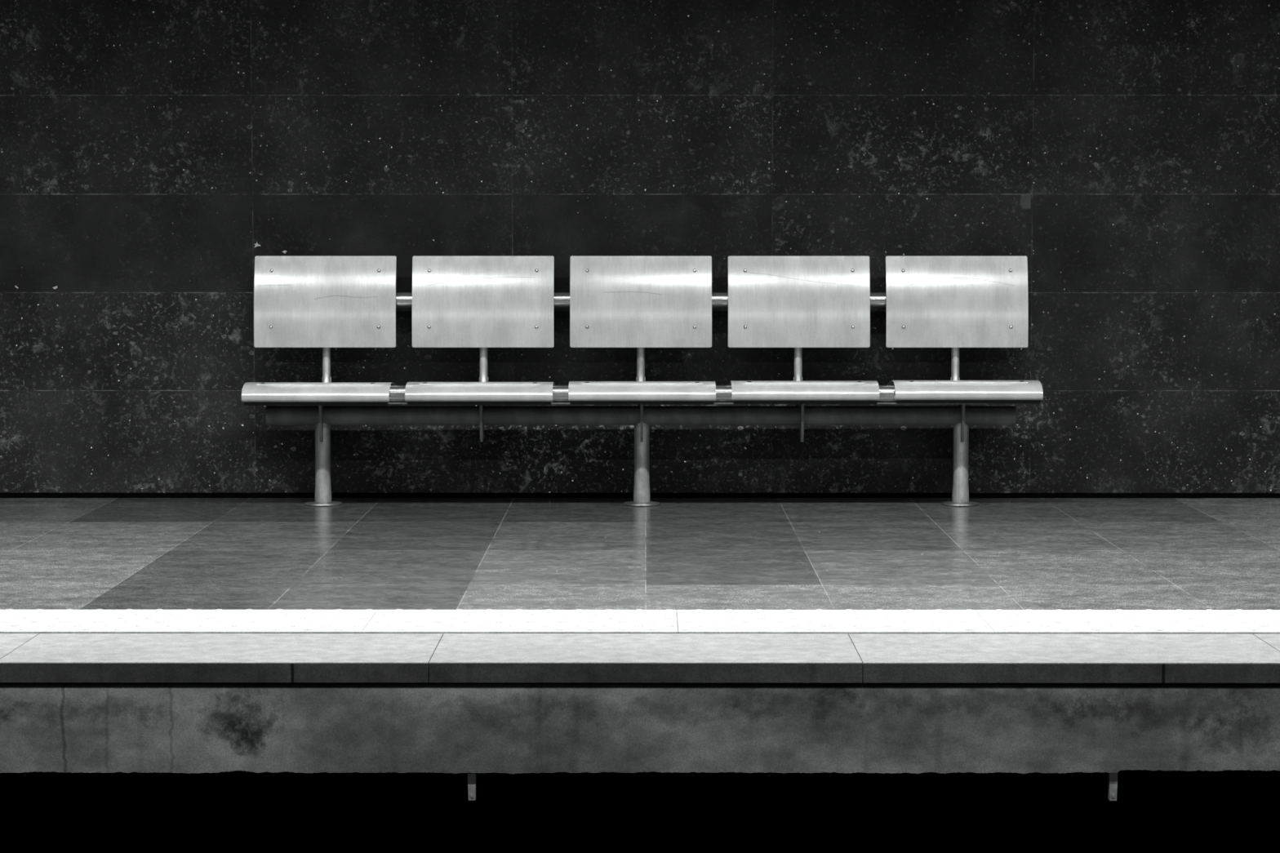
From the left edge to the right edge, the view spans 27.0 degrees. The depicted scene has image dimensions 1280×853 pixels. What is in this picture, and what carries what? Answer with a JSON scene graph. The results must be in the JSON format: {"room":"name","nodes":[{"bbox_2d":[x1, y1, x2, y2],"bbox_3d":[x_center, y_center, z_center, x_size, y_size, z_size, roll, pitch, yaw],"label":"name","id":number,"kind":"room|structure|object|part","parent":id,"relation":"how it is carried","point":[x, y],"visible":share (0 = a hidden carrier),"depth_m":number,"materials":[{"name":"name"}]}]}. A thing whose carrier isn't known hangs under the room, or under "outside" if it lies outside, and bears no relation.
{"room":"transit interior","nodes":[
{"label":"transit interior","id":0,"kind":"room"},
{"bbox_2d":[0,0,1279,493],"bbox_3d":[-0.492,-1.271,10.327,16.056,3.056,0.122,0,4,0],"label":"wall","id":1,"kind":"structure","parent":0,"point":[151,150],"depth_m":10.30,"materials":[{"name":"stone"}]},
{"bbox_2d":[0,493,1279,497],"bbox_3d":[-0.495,0.264,10.436,16.065,0.020,0.118,0,4,0],"label":"baseboard","id":2,"kind":"structure","parent":1,"relation":"attached to","point":[2,495],"depth_m":10.38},
{"bbox_2d":[0,497,1279,612],"bbox_3d":[-0.238,0.485,8.861,15.918,0.200,3.290,0,4,0],"label":"floor","id":3,"kind":"structure","parent":0,"point":[56,553],"depth_m":8.53,"materials":[{"name":"tile"}]},
{"bbox_2d":[0,608,1279,634],"bbox_3d":[0.906,0.534,7.006,11.310,0.059,0.408,0,4,0],"label":"safety line","id":4,"kind":"object","parent":3,"relation":"on","point":[848,621],"visible":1,"depth_m":6.97,"materials":[{"name":"white paint"}]},
{"bbox_2d":[241,256,1043,506],"bbox_3d":[0.007,-0.172,10.069,2.967,0.941,0.434,0,4,0],"label":"bench","id":5,"kind":"object","parent":3,"relation":"on","point":[326,303],"visible":1,"depth_m":10.19,"materials":[{"name":"metal"}]},
{"bbox_3d":[-1.200,-0.092,10.014,0.532,0.011,0.272,0,4,0],"label":"under frame","id":6,"kind":"part","parent":5,"relation":"part of","materials":[{"name":"black paint"}]},
{"bbox_3d":[-1.200,-0.134,10.028,0.546,0.069,0.340,0,4,0],"label":"seat","id":7,"kind":"part","parent":5,"relation":"part of","materials":[{"name":"metal"}]},
{"bbox_3d":[-1.202,0.119,10.105,0.064,0.333,0.064,0,4,0],"label":"leg","id":8,"kind":"part","parent":5,"relation":"part of","materials":[{"name":"metal"}]},
{"bbox_3d":[-1.202,0.290,10.117,0.144,0.012,0.144,0,4,0],"label":"plate","id":9,"kind":"part","parent":5,"relation":"part of","materials":[{"name":"metal"}]},
{"bbox_3d":[-1.205,-0.478,10.212,0.543,0.349,0.049,0,4,0],"label":"backrest","id":10,"kind":"part","parent":5,"relation":"part of","materials":[{"name":"metal"}]},
{"bbox_3d":[-1.206,-0.253,10.177,0.031,0.442,0.184,0,4,0],"label":"support post","id":11,"kind":"part","parent":5,"relation":"part of","materials":[{"name":"metal"}]},
{"bbox_3d":[-0.596,-0.094,10.013,0.532,0.011,0.272,0,4,0],"label":"under frame","id":12,"kind":"part","parent":5,"relation":"part of","materials":[{"name":"black paint"}]},
{"bbox_3d":[-0.596,-0.136,10.026,0.546,0.069,0.340,0,4,0],"label":"seat","id":13,"kind":"part","parent":5,"relation":"part of","materials":[{"name":"metal"}]},
{"bbox_3d":[-0.601,-0.253,10.176,0.031,0.442,0.184,0,4,0],"label":"support post","id":14,"kind":"part","parent":5,"relation":"part of","materials":[{"name":"metal"}]},
{"bbox_3d":[-0.601,-0.478,10.210,0.543,0.349,0.049,0,4,0],"label":"backrest","id":15,"kind":"part","parent":5,"relation":"part of","materials":[{"name":"metal"}]},
{"bbox_3d":[0.003,-0.253,10.175,0.031,0.442,0.184,0,4,0],"label":"support post","id":16,"kind":"part","parent":5,"relation":"part of","materials":[{"name":"metal"}]},
{"bbox_3d":[0.004,-0.478,10.209,0.543,0.349,0.049,0,4,0],"label":"backrest","id":17,"kind":"part","parent":5,"relation":"part of","materials":[{"name":"metal"}]},
{"bbox_3d":[0.002,-0.484,10.235,2.680,0.059,0.059,0,4,0],"label":"rail","id":18,"kind":"part","parent":5,"relation":"part of","materials":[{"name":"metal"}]},
{"bbox_3d":[0.007,0.119,10.103,0.064,0.333,0.064,0,4,0],"label":"leg","id":19,"kind":"part","parent":5,"relation":"part of","materials":[{"name":"metal"}]},
{"bbox_3d":[0.007,0.291,10.115,0.144,0.012,0.144,0,4,0],"label":"plate","id":20,"kind":"part","parent":5,"relation":"part of","materials":[{"name":"metal"}]},
{"bbox_3d":[0.008,-0.138,10.025,0.546,0.069,0.340,0,4,0],"label":"seat","id":21,"kind":"part","parent":5,"relation":"part of","materials":[{"name":"metal"}]},
{"bbox_3d":[0.008,-0.096,10.012,0.532,0.011,0.272,0,4,0],"label":"under frame","id":22,"kind":"part","parent":5,"relation":"part of","materials":[{"name":"silver metal"}]},
{"bbox_3d":[0.006,-0.121,9.909,2.690,0.061,0.061,0,4,0],"label":"seat rail","id":23,"kind":"part","parent":5,"relation":"part of","materials":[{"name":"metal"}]},
{"bbox_3d":[0.607,-0.253,10.174,0.031,0.442,0.184,0,4,0],"label":"support post","id":24,"kind":"part","parent":5,"relation":"part of","materials":[{"name":"metal"}]},
{"bbox_3d":[0.608,-0.478,10.208,0.543,0.349,0.049,0,4,0],"label":"backrest","id":25,"kind":"part","parent":5,"relation":"part of","materials":[{"name":"metal"}]},
{"bbox_3d":[0.613,-0.140,10.023,0.546,0.069,0.340,0,4,0],"label":"seat","id":26,"kind":"part","parent":5,"relation":"part of","materials":[{"name":"metal"}]},
{"bbox_3d":[0.613,-0.098,10.010,0.532,0.011,0.272,0,4,0],"label":"under frame","id":27,"kind":"part","parent":5,"relation":"part of","materials":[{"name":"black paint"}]},
{"bbox_3d":[1.212,-0.252,10.172,0.031,0.442,0.184,0,4,0],"label":"support post","id":28,"kind":"part","parent":5,"relation":"part of","materials":[{"name":"metal"}]},
{"bbox_3d":[1.212,-0.478,10.207,0.543,0.349,0.049,0,4,0],"label":"backrest","id":29,"kind":"part","parent":5,"relation":"part of","materials":[{"name":"metal"}]},
{"bbox_3d":[1.216,0.119,10.100,0.064,0.333,0.064,0,4,0],"label":"leg","id":30,"kind":"part","parent":5,"relation":"part of","materials":[{"name":"metal"}]},
{"bbox_3d":[1.216,0.291,10.112,0.144,0.012,0.144,0,4,0],"label":"plate","id":31,"kind":"part","parent":5,"relation":"part of","materials":[{"name":"metal"}]},
{"bbox_3d":[1.217,-0.142,10.022,0.546,0.069,0.340,0,4,0],"label":"seat","id":32,"kind":"part","parent":5,"relation":"part of","materials":[{"name":"metal"}]},
{"bbox_3d":[1.217,-0.100,10.009,0.532,0.011,0.272,0,4,0],"label":"under frame","id":33,"kind":"part","parent":5,"relation":"part of","materials":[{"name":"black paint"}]},
{"bbox_2d":[0,682,1279,773],"bbox_3d":[-0.504,0.718,6.479,16.065,0.210,0.236,0,4,0],"label":"wall ledge","id":34,"kind":"object","parent":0,"point":[77,727],"visible":1,"depth_m":6.36,"materials":[{"name":"concrete"}]},
{"bbox_2d":[467,772,476,800],"bbox_3d":[-0.403,0.858,6.403,0.020,0.078,0.029,0,4,0],"label":"hanger","id":35,"kind":"object","parent":34,"relation":"hanging from","point":[472,777],"visible":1,"depth_m":6.39,"materials":[{"name":"grey metal"}]},
{"bbox_2d":[1107,773,1117,800],"bbox_3d":[1.135,0.858,6.400,0.020,0.078,0.029,0,4,0],"label":"hanger","id":36,"kind":"object","parent":34,"relation":"hanging from","point":[1112,777],"visible":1,"depth_m":6.39,"materials":[{"name":"grey metal"}]},
{"bbox_2d":[0,769,1279,852],"bbox_3d":[-0.502,1.183,7.181,16.065,1.240,0.100,0,4,0],"label":"pit","id":37,"kind":"structure","parent":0,"point":[1228,811],"depth_m":7.12,"materials":[{"name":"black"}]},
{"bbox_2d":[0,633,1279,683],"bbox_3d":[-0.245,0.569,6.571,15.982,0.049,0.465,0,4,0],"label":"platform edge","id":38,"kind":"structure","parent":0,"point":[706,658],"depth_m":6.40,"materials":[{"name":"stone"}]}
]}

